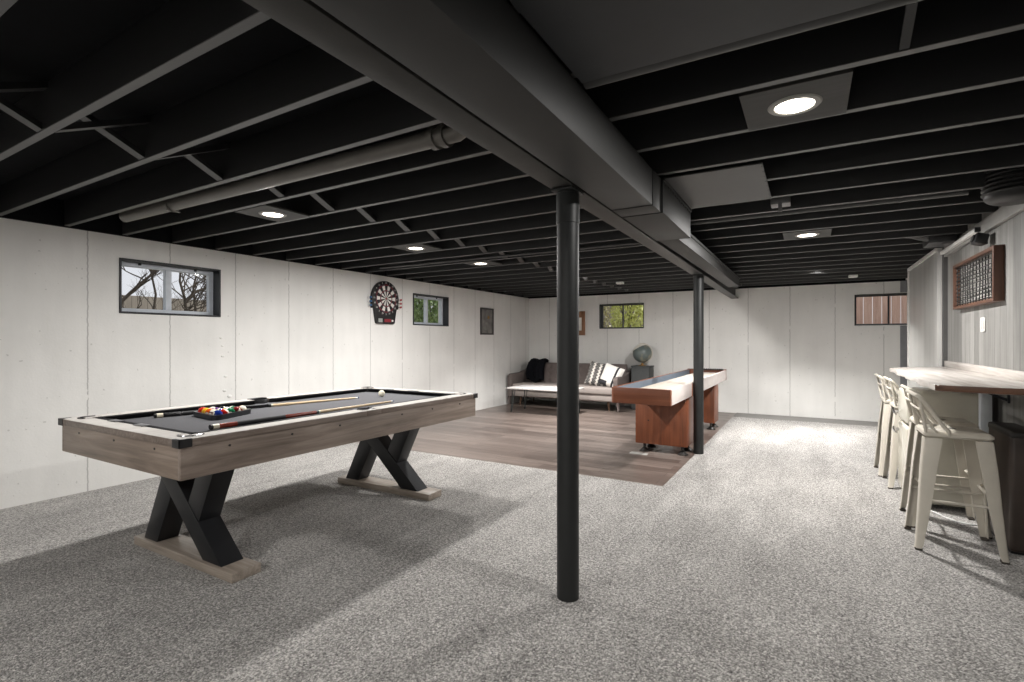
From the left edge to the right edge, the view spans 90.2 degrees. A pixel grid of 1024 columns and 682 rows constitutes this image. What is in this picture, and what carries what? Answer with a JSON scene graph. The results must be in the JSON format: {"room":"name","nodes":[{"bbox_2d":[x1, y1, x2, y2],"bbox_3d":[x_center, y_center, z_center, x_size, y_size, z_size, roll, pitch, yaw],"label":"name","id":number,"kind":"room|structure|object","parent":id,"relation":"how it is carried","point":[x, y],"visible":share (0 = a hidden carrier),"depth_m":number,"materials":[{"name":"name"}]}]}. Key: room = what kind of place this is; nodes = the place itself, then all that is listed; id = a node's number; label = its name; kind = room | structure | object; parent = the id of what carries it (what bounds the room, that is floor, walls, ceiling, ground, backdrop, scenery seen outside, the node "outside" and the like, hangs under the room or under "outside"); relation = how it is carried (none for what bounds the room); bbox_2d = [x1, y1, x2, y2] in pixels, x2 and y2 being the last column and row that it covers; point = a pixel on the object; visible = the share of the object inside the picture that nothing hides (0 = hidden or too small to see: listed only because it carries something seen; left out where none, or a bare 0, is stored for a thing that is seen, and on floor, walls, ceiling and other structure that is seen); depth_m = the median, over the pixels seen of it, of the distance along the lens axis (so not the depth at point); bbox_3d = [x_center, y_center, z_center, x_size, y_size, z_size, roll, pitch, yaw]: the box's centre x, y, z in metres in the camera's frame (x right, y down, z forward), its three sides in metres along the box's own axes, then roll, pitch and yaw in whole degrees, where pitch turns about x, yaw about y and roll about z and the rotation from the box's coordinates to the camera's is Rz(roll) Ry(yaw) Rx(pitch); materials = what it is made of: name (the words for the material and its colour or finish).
{"room":"basement game room","nodes":[
{"label":"basement game room","id":0,"kind":"room"},
{"bbox_2d":[0,218,528,508],"bbox_3d":[-2.785,0.115,6.058,0.230,2.550,12.670,0,0,30],"label":"wall","id":1,"kind":"structure","parent":0,"point":[67,349],"depth_m":5.06,"materials":[{"name":"paint"}]},
{"bbox_2d":[119,258,220,316],"bbox_3d":[-3.357,-0.500,5.006,0.162,0.498,0.912,0,0,30],"label":"window","id":2,"kind":"structure","parent":1,"relation":"in","point":[213,275],"depth_m":5.03,"materials":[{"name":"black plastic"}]},
{"bbox_2d":[0,198,529,297],"bbox_3d":[-2.104,-1.052,6.981,0.040,0.215,9.950,0,0,30],"label":"ceiling beam","id":3,"kind":"structure","parent":1,"relation":"attached to","point":[50,211],"depth_m":4.70,"materials":[{"name":"black paint"}]},
{"bbox_2d":[370,281,398,323],"bbox_3d":[-1.844,-0.559,7.417,0.048,0.622,0.544,0,0,30],"label":"dartboard","id":4,"kind":"object","parent":1,"relation":"attached to","point":[385,299],"visible":1,"depth_m":7.38,"materials":[{"name":"black plastic"}]},
{"bbox_2d":[413,293,448,325],"bbox_3d":[-1.381,-0.500,8.400,0.162,0.498,0.908,0,0,30],"label":"window","id":5,"kind":"structure","parent":1,"relation":"in","point":[443,301],"depth_m":8.59,"materials":[{"name":"white plastic"}]},
{"bbox_2d":[480,308,493,334],"bbox_3d":[-0.478,-0.375,9.783,0.029,0.510,0.440,0,0,30],"label":"framed picture","id":6,"kind":"object","parent":1,"relation":"attached to","point":[486,314],"visible":1,"depth_m":9.77,"materials":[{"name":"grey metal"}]},
{"bbox_2d":[0,0,577,199],"bbox_3d":[0.305,-1.185,4.173,7.470,0.050,12.820,0,0,30],"label":"ceiling","id":7,"kind":"structure","parent":0,"point":[40,39],"depth_m":2.13,"materials":[{"name":"black paint"}]},
{"bbox_2d":[0,0,270,160],"bbox_3d":[-2.249,-1.054,2.402,4.305,0.208,0.040,0,0,31],"label":"ceiling beam","id":8,"kind":"structure","parent":7,"relation":"attached to","point":[176,33],"depth_m":1.88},
{"bbox_2d":[0,96,41,131],"bbox_3d":[-2.241,-1.057,2.163,0.060,0.206,0.374,0,0,30],"label":"ceiling beam","id":9,"kind":"structure","parent":8,"relation":"attached to","point":[6,106],"depth_m":2.25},
{"bbox_2d":[0,81,47,92],"bbox_3d":[-2.181,-1.057,2.128,0.060,0.206,0.374,0,0,30],"label":"ceiling beam","id":10,"kind":"structure","parent":8,"relation":"attached to","point":[25,86],"depth_m":2.21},
{"bbox_2d":[0,43,372,215],"bbox_3d":[-2.042,-1.054,2.759,4.305,0.208,0.040,0,0,31],"label":"ceiling beam","id":11,"kind":"structure","parent":7,"relation":"attached to","point":[308,74],"depth_m":2.38,"materials":[{"name":"wood"}]},
{"bbox_2d":[55,116,150,132],"bbox_3d":[-1.973,-1.057,2.484,0.060,0.206,0.374,0,0,30],"label":"ceiling beam","id":12,"kind":"structure","parent":11,"relation":"attached to","point":[87,125],"depth_m":2.46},
{"bbox_2d":[80,114,144,159],"bbox_3d":[-2.034,-1.057,2.519,0.060,0.206,0.374,0,0,30],"label":"ceiling beam","id":13,"kind":"structure","parent":11,"relation":"attached to","point":[109,133],"depth_m":2.58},
{"bbox_2d":[157,143,229,159],"bbox_3d":[-1.766,-1.057,2.840,0.060,0.206,0.374,0,0,30],"label":"ceiling beam","id":14,"kind":"structure","parent":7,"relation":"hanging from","point":[213,148],"depth_m":2.83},
{"bbox_2d":[64,29,576,226],"bbox_3d":[-0.904,-1.054,2.527,6.506,0.208,0.092,0,0,31],"label":"ceiling beam","id":15,"kind":"structure","parent":7,"relation":"attached to","point":[383,114],"depth_m":2.78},
{"bbox_2d":[184,148,222,180],"bbox_3d":[-1.827,-1.057,2.875,0.060,0.206,0.374,0,0,30],"label":"ceiling beam","id":16,"kind":"structure","parent":15,"relation":"attached to","point":[197,160],"depth_m":2.94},
{"bbox_2d":[380,242,640,268],"bbox_3d":[-0.157,-0.935,5.645,3.550,0.024,0.024,0,0,30],"label":"joist","id":17,"kind":"object","parent":7,"relation":"attached to","point":[628,243],"visible":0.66,"depth_m":5.57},
{"bbox_2d":[507,0,519,13],"bbox_3d":[0.684,-1.054,1.075,2.300,0.208,0.038,0,0,30],"label":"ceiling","id":18,"kind":"structure","parent":7,"relation":"attached to","point":[510,3],"depth_m":1.46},
{"bbox_2d":[509,0,885,82],"bbox_3d":[0.671,-0.944,0.671,1.915,0.011,1.635,0,0,30],"label":"ceiling panel","id":19,"kind":"object","parent":18,"relation":"attached to","point":[595,39],"visible":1,"depth_m":1.51,"materials":[{"name":"paint"}]},
{"bbox_2d":[454,267,684,285],"bbox_3d":[0.859,-1.054,7.744,4.305,0.208,0.040,0,0,31],"label":"joist","id":20,"kind":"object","parent":7,"relation":"attached to","point":[669,269],"depth_m":7.57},
{"bbox_2d":[122,0,1023,234],"bbox_3d":[-0.688,-1.054,2.899,6.505,0.208,0.138,0,0,30],"label":"ceiling beam","id":21,"kind":"structure","parent":7,"relation":"attached to","point":[872,38],"depth_m":1.91,"materials":[{"name":"wood"}]},
{"bbox_2d":[235,165,291,180],"bbox_3d":[-1.559,-1.057,3.196,0.060,0.206,0.374,0,0,30],"label":"ceiling beam","id":22,"kind":"structure","parent":21,"relation":"attached to","point":[288,165],"depth_m":3.19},
{"bbox_2d":[119,123,465,221],"bbox_3d":[-1.591,-0.991,3.154,3.317,0.147,0.110,0,0,30],"label":"vent pipe","id":23,"kind":"object","parent":22,"relation":"attached to","point":[435,137],"visible":0.8,"depth_m":2.83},
{"bbox_2d":[899,2,917,50],"bbox_3d":[1.189,-1.045,1.506,0.028,0.180,0.380,0,0,30],"label":"ceiling beam","id":24,"kind":"structure","parent":21,"relation":"attached to","point":[910,9],"depth_m":1.60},
{"bbox_2d":[468,271,689,287],"bbox_3d":[1.067,-1.054,8.100,4.305,0.208,0.040,0,0,31],"label":"joist","id":25,"kind":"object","parent":7,"relation":"attached to","point":[672,272],"depth_m":7.92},
{"bbox_2d":[481,274,692,289],"bbox_3d":[1.274,-1.054,8.456,4.305,0.208,0.040,0,0,31],"label":"joist","id":26,"kind":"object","parent":7,"relation":"attached to","point":[684,275],"depth_m":8.28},
{"bbox_2d":[493,277,692,291],"bbox_3d":[1.481,-1.054,8.812,4.305,0.208,0.040,0,0,31],"label":"joist","id":27,"kind":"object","parent":7,"relation":"attached to","point":[675,279],"depth_m":8.71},
{"bbox_2d":[172,29,1023,242],"bbox_3d":[-0.479,-1.054,3.257,6.505,0.208,0.132,0,0,30],"label":"ceiling beam","id":28,"kind":"structure","parent":7,"relation":"attached to","point":[995,60],"depth_m":2.39,"materials":[{"name":"wood"}]},
{"bbox_2d":[234,204,309,221],"bbox_3d":[-1.792,-0.952,3.820,0.370,0.020,0.376,0,0,30],"label":"recessed light","id":29,"kind":"object","parent":28,"relation":"in","point":[266,211],"visible":0.97,"depth_m":3.78,"materials":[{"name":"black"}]},
{"bbox_2d":[311,0,739,286],"bbox_3d":[1.243,-0.846,3.847,0.259,0.204,7.702,0,0,30],"label":"air duct","id":30,"kind":"object","parent":28,"relation":"hanging from","point":[482,55],"visible":1,"depth_m":1.62,"materials":[{"name":"metal"}]},
{"bbox_2d":[739,68,852,130],"bbox_3d":[1.136,-0.952,2.052,0.370,0.020,0.376,0,0,30],"label":"recessed light","id":31,"kind":"object","parent":28,"relation":"in","point":[825,95],"visible":1,"depth_m":2.01,"materials":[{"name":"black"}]},
{"bbox_2d":[504,281,692,293],"bbox_3d":[1.688,-1.054,9.168,4.305,0.208,0.040,0,0,31],"label":"joist","id":32,"kind":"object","parent":7,"relation":"attached to","point":[677,282],"depth_m":9.07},
{"bbox_2d":[514,283,707,294],"bbox_3d":[1.896,-1.054,9.524,4.305,0.208,0.040,0,0,31],"label":"joist","id":33,"kind":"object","parent":7,"relation":"attached to","point":[691,284],"depth_m":9.43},
{"bbox_2d":[215,80,1023,249],"bbox_3d":[-0.270,-1.054,3.616,6.505,0.208,0.126,0,0,30],"label":"ceiling beam","id":34,"kind":"structure","parent":7,"relation":"attached to","point":[1001,102],"depth_m":2.66,"materials":[{"name":"wood"}]},
{"bbox_2d":[523,284,741,296],"bbox_3d":[2.103,-1.054,9.880,4.305,0.208,0.040,0,0,31],"label":"joist","id":35,"kind":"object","parent":7,"relation":"attached to","point":[705,286],"depth_m":9.79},
{"bbox_2d":[253,117,1023,254],"bbox_3d":[-0.062,-1.054,3.975,6.505,0.208,0.120,0,0,30],"label":"ceiling beam","id":36,"kind":"structure","parent":7,"relation":"attached to","point":[1004,133],"depth_m":2.90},
{"bbox_2d":[664,162,771,208],"bbox_3d":[1.300,-0.944,3.166,0.513,0.011,0.780,0,0,30],"label":"ceiling panel","id":37,"kind":"object","parent":36,"relation":"attached to","point":[748,182],"visible":1,"depth_m":3.08,"materials":[{"name":"grey metal"}]},
{"bbox_2d":[315,171,985,264],"bbox_3d":[0.356,-1.054,4.692,6.505,0.208,0.108,0,0,30],"label":"joist","id":38,"kind":"object","parent":7,"relation":"attached to","point":[969,181],"depth_m":3.78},
{"bbox_2d":[770,196,790,211],"bbox_3d":[1.870,-0.940,3.551,0.120,0.110,0.140,0,0,30],"label":"junction box","id":39,"kind":"object","parent":38,"relation":"attached to","point":[778,202],"visible":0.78,"depth_m":3.50,"materials":[{"name":"grey metal"}]},
{"bbox_2d":[980,166,1023,205],"bbox_3d":[3.061,-0.985,3.102,0.312,0.289,0.312,0,0,30],"label":"air duct","id":40,"kind":"object","parent":38,"relation":"hanging from","point":[1003,187],"visible":0.69,"depth_m":3.05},
{"bbox_2d":[286,145,1023,259],"bbox_3d":[0.147,-1.054,4.333,6.505,0.208,0.114,0,0,30],"label":"joist","id":41,"kind":"object","parent":7,"relation":"attached to","point":[1013,156],"depth_m":3.23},
{"bbox_2d":[392,243,441,251],"bbox_3d":[-0.982,-0.952,5.211,0.370,0.020,0.376,0,0,30],"label":"recessed light","id":42,"kind":"object","parent":41,"relation":"in","point":[417,247],"visible":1,"depth_m":5.18,"materials":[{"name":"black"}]},
{"bbox_2d":[341,189,983,268],"bbox_3d":[0.565,-1.054,5.051,6.505,0.208,0.102,0,0,30],"label":"joist","id":43,"kind":"object","parent":7,"relation":"attached to","point":[974,195],"depth_m":4.37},
{"bbox_2d":[691,190,968,224],"bbox_3d":[2.180,-0.978,3.805,1.860,0.044,0.044,0,0,30],"label":"gas pipe","id":44,"kind":"object","parent":43,"relation":"attached to","point":[965,192],"visible":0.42,"depth_m":3.68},
{"bbox_2d":[423,238,922,281],"bbox_3d":[1.396,-1.054,6.478,6.505,0.208,0.095,0,0,30],"label":"joist","id":45,"kind":"object","parent":7,"relation":"attached to","point":[901,241],"depth_m":5.78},
{"bbox_2d":[908,234,957,247],"bbox_3d":[3.888,-0.977,4.792,0.401,0.163,0.325,0,0,30],"label":"vent box","id":46,"kind":"object","parent":45,"relation":"attached to","point":[938,240],"visible":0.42,"depth_m":4.65,"materials":[{"name":"black plastic"}]},
{"bbox_2d":[365,202,997,272],"bbox_3d":[0.773,-1.054,5.409,6.505,0.208,0.096,0,0,30],"label":"joist","id":47,"kind":"object","parent":7,"relation":"attached to","point":[981,207],"depth_m":4.39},
{"bbox_2d":[386,214,981,275],"bbox_3d":[0.981,-1.054,5.766,6.505,0.208,0.095,0,0,30],"label":"joist","id":48,"kind":"object","parent":7,"relation":"attached to","point":[975,218],"depth_m":4.97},
{"bbox_2d":[783,228,831,240],"bbox_3d":[2.638,-0.952,4.562,0.370,0.020,0.376,0,0,30],"label":"recessed light","id":49,"kind":"object","parent":48,"relation":"in","point":[826,232],"visible":0.99,"depth_m":4.53,"materials":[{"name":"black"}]},
{"bbox_2d":[406,225,967,278],"bbox_3d":[1.188,-1.054,6.122,6.505,0.208,0.095,0,0,30],"label":"joist","id":50,"kind":"object","parent":7,"relation":"attached to","point":[958,229],"depth_m":5.28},
{"bbox_2d":[440,243,941,283],"bbox_3d":[1.646,-1.054,6.809,6.605,0.208,0.095,0,0,30],"label":"joist","id":51,"kind":"object","parent":7,"relation":"attached to","point":[910,246],"depth_m":6.12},
{"bbox_2d":[583,0,922,88],"bbox_3d":[1.103,-0.972,1.418,1.920,0.064,0.064,0,0,30],"label":"joist","id":52,"kind":"object","parent":7,"relation":"attached to","point":[888,4],"visible":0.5,"depth_m":1.60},
{"bbox_2d":[739,269,906,280],"bbox_3d":[4.511,-1.054,7.553,2.400,0.208,0.038,0,0,30],"label":"joist","id":53,"kind":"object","parent":7,"relation":"attached to","point":[892,270],"depth_m":7.48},
{"bbox_2d":[739,272,906,283],"bbox_3d":[4.722,-1.054,7.914,2.400,0.208,0.038,0,0,30],"label":"joist","id":54,"kind":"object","parent":7,"relation":"attached to","point":[899,273],"depth_m":7.87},
{"bbox_2d":[737,265,911,277],"bbox_3d":[4.301,-1.054,7.191,2.400,0.208,0.038,0,0,30],"label":"joist","id":55,"kind":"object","parent":7,"relation":"attached to","point":[896,266],"depth_m":7.11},
{"bbox_2d":[742,275,906,285],"bbox_3d":[4.932,-1.054,8.275,2.400,0.208,0.038,0,0,30],"label":"joist","id":56,"kind":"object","parent":7,"relation":"attached to","point":[901,276],"depth_m":8.18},
{"bbox_2d":[734,260,917,274],"bbox_3d":[4.091,-1.054,6.830,2.400,0.208,0.038,0,0,30],"label":"joist","id":57,"kind":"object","parent":7,"relation":"attached to","point":[910,262],"depth_m":6.75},
{"bbox_2d":[729,255,924,271],"bbox_3d":[3.881,-1.054,6.469,2.400,0.208,0.038,0,0,30],"label":"joist","id":58,"kind":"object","parent":7,"relation":"attached to","point":[915,257],"depth_m":6.38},
{"bbox_2d":[725,249,932,267],"bbox_3d":[3.670,-1.054,6.108,2.400,0.208,0.038,0,0,30],"label":"joist","id":59,"kind":"object","parent":7,"relation":"attached to","point":[924,251],"depth_m":6.02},
{"bbox_2d":[0,399,1023,681],"bbox_3d":[0.184,1.340,4.203,6.790,0.100,12.450,0,0,30],"label":"floor","id":60,"kind":"structure","parent":0,"point":[779,551],"depth_m":2.81,"materials":[{"name":"carpet"}]},
{"bbox_2d":[58,386,477,583],"bbox_3d":[-1.494,0.871,3.745,1.335,0.839,2.455,0,0,30],"label":"pool table","id":61,"kind":"object","parent":60,"relation":"on","point":[196,464],"visible":0.99,"depth_m":3.00,"materials":[{"name":"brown wood"}]},
{"bbox_2d":[97,417,192,433],"bbox_3d":[-2.042,0.474,2.804,1.060,0.033,0.045,0,0,30],"label":"cushion","id":62,"kind":"object","parent":61,"relation":"on","point":[98,418],"depth_m":2.75,"materials":[{"name":"black fabric"}]},
{"bbox_2d":[95,400,254,419],"bbox_3d":[-2.240,0.474,3.514,0.045,0.033,1.030,0,0,30],"label":"cushion","id":63,"kind":"object","parent":61,"relation":"on","point":[145,414],"depth_m":3.40,"materials":[{"name":"black fabric"}]},
{"bbox_2d":[193,408,250,419],"bbox_3d":[-1.889,0.474,3.349,0.332,0.030,0.316,0,0,30],"label":"ball rack","id":64,"kind":"object","parent":61,"relation":"on","point":[247,411],"visible":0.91,"depth_m":3.24,"materials":[{"name":"black plastic"}]},
{"bbox_2d":[153,397,358,417],"bbox_3d":[-1.789,0.478,3.792,0.029,0.029,1.472,0,0,41],"label":"pool cue","id":65,"kind":"object","parent":61,"relation":"on","point":[168,414],"visible":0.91,"depth_m":3.72,"materials":[{"name":"beige wood"}]},
{"bbox_2d":[196,409,351,433],"bbox_3d":[-1.327,0.474,2.982,0.045,0.033,1.030,0,0,30],"label":"cushion","id":66,"kind":"object","parent":61,"relation":"on","point":[351,409],"depth_m":2.87,"materials":[{"name":"black fabric"}]},
{"bbox_2d":[209,400,393,429],"bbox_3d":[-1.307,0.479,3.450,0.029,0.029,1.472,0,0,29],"label":"pool cue","id":67,"kind":"object","parent":61,"relation":"on","point":[250,421],"visible":1,"depth_m":3.16,"materials":[{"name":"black wood"}]},
{"bbox_2d":[269,388,366,401],"bbox_3d":[-1.662,0.474,4.508,0.045,0.033,1.030,0,0,30],"label":"cushion","id":68,"kind":"object","parent":61,"relation":"on","point":[361,390],"depth_m":4.43,"materials":[{"name":"black fabric"}]},
{"bbox_2d":[368,388,450,395],"bbox_3d":[-0.947,0.474,4.686,1.060,0.033,0.045,0,0,30],"label":"cushion","id":69,"kind":"object","parent":61,"relation":"on","point":[374,390],"depth_m":4.67,"materials":[{"name":"black fabric"}]},
{"bbox_2d":[368,394,454,407],"bbox_3d":[-0.748,0.474,3.976,0.045,0.033,1.030,0,0,30],"label":"cushion","id":70,"kind":"object","parent":61,"relation":"on","point":[449,394],"depth_m":3.90,"materials":[{"name":"black fabric"}]},
{"bbox_2d":[506,385,583,412],"bbox_3d":[0.599,1.068,9.220,1.240,0.459,0.660,0,0,30],"label":"coffee table","id":71,"kind":"object","parent":60,"relation":"on","point":[519,387],"visible":0.64,"depth_m":9.20,"materials":[{"name":"grey metal"}]},
{"bbox_2d":[551,185,583,601],"bbox_3d":[0.281,0.266,2.573,0.118,2.048,0.150,0,0,30],"label":"support post","id":72,"kind":"object","parent":60,"relation":"on","point":[567,197],"visible":1,"depth_m":2.52,"materials":[{"name":"metal"}]},
{"bbox_2d":[508,362,630,411],"bbox_3d":[1.112,0.874,10.131,2.326,0.844,0.830,0,0,30],"label":"sofa","id":73,"kind":"object","parent":60,"relation":"on","point":[590,392],"visible":0.37,"depth_m":10.07,"materials":[{"name":"fabric"}]},
{"bbox_2d":[512,382,556,391],"bbox_3d":[0.612,0.926,10.329,1.056,0.135,0.650,0,0,30],"label":"seat cushion","id":74,"kind":"object","parent":73,"relation":"on","point":[513,383],"depth_m":10.27,"materials":[{"name":"fabric"}]},
{"bbox_2d":[526,358,548,382],"bbox_3d":[0.536,0.616,10.741,0.424,0.503,0.516,0,0,30],"label":"throw pillow","id":75,"kind":"object","parent":73,"relation":"on","point":[534,370],"visible":0.98,"depth_m":10.66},
{"bbox_2d":[585,361,605,385],"bbox_3d":[1.708,0.660,9.813,0.609,0.555,0.220,0,0,21],"label":"throw pillow","id":76,"kind":"object","parent":73,"relation":"on","point":[596,369],"visible":0.49,"depth_m":9.78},
{"bbox_2d":[579,384,611,394],"bbox_3d":[1.531,0.926,9.794,1.056,0.135,0.650,0,0,30],"label":"seat cushion","id":77,"kind":"object","parent":73,"relation":"on","point":[589,389],"depth_m":9.45,"materials":[{"name":"fabric"}]},
{"bbox_2d":[598,362,624,386],"bbox_3d":[1.862,0.660,9.561,0.504,0.508,0.194,0,0,37],"label":"throw pillow","id":78,"kind":"object","parent":73,"relation":"on","point":[610,372],"visible":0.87,"depth_m":9.52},
{"bbox_2d":[631,365,653,409],"bbox_3d":[2.485,0.881,9.707,0.350,0.825,0.350,0,0,30],"label":"side table","id":79,"kind":"object","parent":60,"relation":"on","point":[638,373],"visible":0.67,"depth_m":9.59,"materials":[{"name":"grey wood"}]},
{"bbox_2d":[633,343,652,365],"bbox_3d":[2.476,0.253,9.690,0.355,0.432,0.360,0,0,-36],"label":"desk globe","id":80,"kind":"object","parent":79,"relation":"on","point":[642,353],"visible":1,"depth_m":9.57,"materials":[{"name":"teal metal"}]},
{"bbox_2d":[612,368,726,455],"bbox_3d":[2.248,0.871,6.768,0.618,0.846,3.880,0,0,30],"label":"table","id":81,"kind":"object","parent":60,"relation":"on","point":[664,403],"visible":0.84,"depth_m":5.88,"materials":[{"name":"brown wood"}]},
{"bbox_2d":[692,274,704,453],"bbox_3d":[2.142,0.266,5.858,0.118,2.048,0.150,0,0,30],"label":"support post","id":82,"kind":"object","parent":60,"relation":"on","point":[698,279],"visible":1,"depth_m":5.81,"materials":[{"name":"metal"}]},
{"bbox_2d":[733,413,877,426],"bbox_3d":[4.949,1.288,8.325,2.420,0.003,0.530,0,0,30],"label":"baseboard","id":83,"kind":"structure","parent":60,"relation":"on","point":[747,415],"depth_m":8.36,"materials":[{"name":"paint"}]},
{"bbox_2d":[874,373,897,476],"bbox_3d":[3.784,0.808,4.931,0.436,0.964,0.436,0,0,30],"label":"bar stool","id":84,"kind":"object","parent":60,"relation":"on","point":[884,405],"visible":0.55,"depth_m":4.88,"materials":[{"name":"beige paint"}]},
{"bbox_2d":[882,376,901,488],"bbox_3d":[3.579,0.808,4.529,0.436,0.964,0.436,0,0,30],"label":"bar stool","id":85,"kind":"object","parent":60,"relation":"on","point":[891,449],"visible":0.46,"depth_m":4.47,"materials":[{"name":"beige paint"}]},
{"bbox_2d":[892,387,977,507],"bbox_3d":[3.409,0.840,4.084,0.556,0.900,0.490,0,0,30],"label":"bar stool","id":86,"kind":"object","parent":60,"relation":"on","point":[945,404],"visible":0.37,"depth_m":3.88,"materials":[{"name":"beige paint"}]},
{"bbox_2d":[899,384,991,538],"bbox_3d":[3.043,0.808,3.609,0.436,0.964,0.436,0,0,30],"label":"bar stool","id":87,"kind":"object","parent":60,"relation":"on","point":[958,444],"visible":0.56,"depth_m":3.69,"materials":[{"name":"beige paint"}]},
{"bbox_2d":[889,361,1023,515],"bbox_3d":[3.373,0.743,3.984,0.576,1.095,2.880,0,0,30],"label":"bar table","id":88,"kind":"object","parent":60,"relation":"on","point":[987,381],"depth_m":3.56,"materials":[{"name":"wood"}]},
{"bbox_2d":[904,389,1009,564],"bbox_3d":[2.789,0.808,3.231,0.436,0.964,0.436,0,0,30],"label":"bar stool","id":89,"kind":"object","parent":60,"relation":"on","point":[981,460],"visible":1,"depth_m":3.15,"materials":[{"name":"beige paint"}]},
{"bbox_2d":[988,422,1023,554],"bbox_3d":[3.183,0.917,3.238,0.144,0.745,0.456,0,0,30],"label":"trash can","id":90,"kind":"object","parent":60,"relation":"on","point":[1009,437],"visible":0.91,"depth_m":3.09,"materials":[{"name":"black plastic"}]},
{"bbox_2d":[529,278,906,421],"bbox_3d":[3.570,0.115,9.562,7.250,2.550,0.220,0,0,30],"label":"wall","id":91,"kind":"structure","parent":0,"point":[798,351],"depth_m":8.92,"materials":[{"name":"paint"}]},
{"bbox_2d":[242,0,738,298],"bbox_3d":[1.590,-0.853,4.887,0.130,0.186,9.850,0,0,29],"label":"steel beam","id":92,"kind":"structure","parent":91,"relation":"attached to","point":[305,18],"depth_m":1.58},
{"bbox_2d":[599,303,643,328],"bbox_3d":[2.227,-0.500,10.296,0.916,0.498,0.162,0,0,30],"label":"window","id":93,"kind":"structure","parent":91,"relation":"in","point":[601,306],"depth_m":10.36,"materials":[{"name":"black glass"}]},
{"bbox_2d":[529,278,905,298],"bbox_3d":[3.247,-1.049,9.605,6.650,0.222,0.030,0,0,30],"label":"ceiling beam","id":94,"kind":"structure","parent":91,"relation":"attached to","point":[898,279],"depth_m":8.98,"materials":[{"name":"black paint"}]},
{"bbox_2d":[855,293,906,325],"bbox_3d":[5.991,-0.500,8.106,0.917,0.498,0.162,0,0,30],"label":"window","id":95,"kind":"structure","parent":91,"relation":"in","point":[889,294],"depth_m":8.13,"materials":[{"name":"clear glass"}]},
{"bbox_2d":[900,326,906,386],"bbox_3d":[6.106,0.525,7.952,0.085,1.530,0.012,0,0,30],"label":"trim","id":96,"kind":"structure","parent":91,"relation":"attached to","point":[903,329],"depth_m":7.95,"materials":[{"name":"grey paint"}]},
{"bbox_2d":[909,248,941,387],"bbox_3d":[4.833,0.172,5.868,0.190,2.235,1.695,0,0,30],"label":"wall partition","id":97,"kind":"structure","parent":0,"point":[925,279],"depth_m":5.67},
{"bbox_2d":[948,206,1023,425],"bbox_3d":[2.120,0.065,1.138,0.120,2.450,9.100,0,0,30],"label":"wall","id":98,"kind":"structure","parent":0,"point":[1001,345],"depth_m":3.73,"materials":[{"name":"grey wood"}]},
{"bbox_2d":[942,247,947,366],"bbox_3d":[4.356,0.172,5.133,0.035,2.235,0.055,0,0,30],"label":"trim","id":99,"kind":"structure","parent":98,"relation":"attached to","point":[944,259],"depth_m":5.11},
{"bbox_2d":[940,227,980,254],"bbox_3d":[3.990,-0.880,4.565,0.034,0.038,1.255,0,0,30],"label":"track rail","id":100,"kind":"object","parent":98,"relation":"attached to","point":[975,230],"visible":1,"depth_m":4.41,"materials":[{"name":"white metal"}]},
{"bbox_2d":[953,244,1004,309],"bbox_3d":[3.761,-0.485,4.140,0.061,0.400,1.190,0,0,30],"label":"wall art","id":101,"kind":"object","parent":98,"relation":"attached to","point":[978,280],"visible":1,"depth_m":4.01,"materials":[{"name":"wood"}]},
{"bbox_2d":[970,232,989,245],"bbox_3d":[3.566,-0.775,3.895,0.099,0.091,0.130,0,0,30],"label":"wall speaker","id":102,"kind":"object","parent":98,"relation":"attached to","point":[979,239],"visible":1,"depth_m":3.85,"materials":[{"name":"black plastic"}]},
{"bbox_2d":[944,204,1023,256],"bbox_3d":[3.187,-0.892,3.120,0.030,0.105,4.600,0,0,30],"label":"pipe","id":103,"kind":"structure","parent":98,"relation":"attached to","point":[1003,214],"depth_m":3.74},
{"bbox_2d":[944,361,1023,380],"bbox_3d":[3.609,0.225,3.846,0.029,0.060,2.880,0,0,30],"label":"backsplash","id":104,"kind":"structure","parent":98,"relation":"attached to","point":[1000,372],"depth_m":3.84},
{"label":"outside","id":105,"kind":"structure","parent":0,"visible":0},
{"bbox_3d":[0.206,-0.060,10.294,50.000,0.100,42.000,0,0,30],"label":"ground","id":106,"kind":"structure","parent":105,"visible":0},
{"bbox_2d":[122,266,162,308],"bbox_3d":[-5.269,-1.099,7.744,1.062,2.089,2.313,0,0,25],"label":"bare tree","id":107,"kind":"object","parent":106,"relation":"on","point":[145,280],"visible":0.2,"depth_m":7.40,"materials":[{"name":"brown plant"}]},
{"bbox_2d":[122,295,206,311],"bbox_3d":[-9.501,-0.570,9.579,0.060,0.880,11.000,0,0,30],"label":"fence","id":108,"kind":"object","parent":106,"relation":"on","point":[131,301],"visible":0.05,"depth_m":11.65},
{"bbox_2d":[123,270,206,311],"bbox_3d":[-7.130,-1.418,9.504,1.389,2.722,3.475,0,0,41],"label":"bare tree","id":109,"kind":"object","parent":106,"relation":"on","point":[153,283],"visible":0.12,"depth_m":9.99,"materials":[{"name":"brown plant"}]},
{"bbox_2d":[155,270,206,311],"bbox_3d":[-4.915,-0.928,8.149,1.800,1.738,1.512,0,0,-15],"label":"bare tree","id":110,"kind":"object","parent":106,"relation":"on","point":[193,292],"visible":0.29,"depth_m":7.88,"materials":[{"name":"brown plant"}]},
{"bbox_2d":[414,298,437,322],"bbox_3d":[-1.769,-0.648,10.684,0.892,1.145,0.892,0,0,30],"label":"bush","id":111,"kind":"object","parent":106,"relation":"on","point":[432,312],"visible":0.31,"depth_m":10.45,"materials":[{"name":"green plant"}]},
{"bbox_2d":[610,305,642,326],"bbox_3d":[2.620,-0.615,11.543,0.801,1.083,0.801,0,0,30],"label":"bush","id":112,"kind":"object","parent":106,"relation":"on","point":[617,315],"visible":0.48,"depth_m":11.38,"materials":[{"name":"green plant"}]},
{"bbox_2d":[856,295,906,323],"bbox_3d":[8.369,-0.795,10.205,3.800,1.330,0.060,0,0,30],"label":"fence","id":113,"kind":"object","parent":106,"relation":"on","point":[898,304],"visible":0.06,"depth_m":10.59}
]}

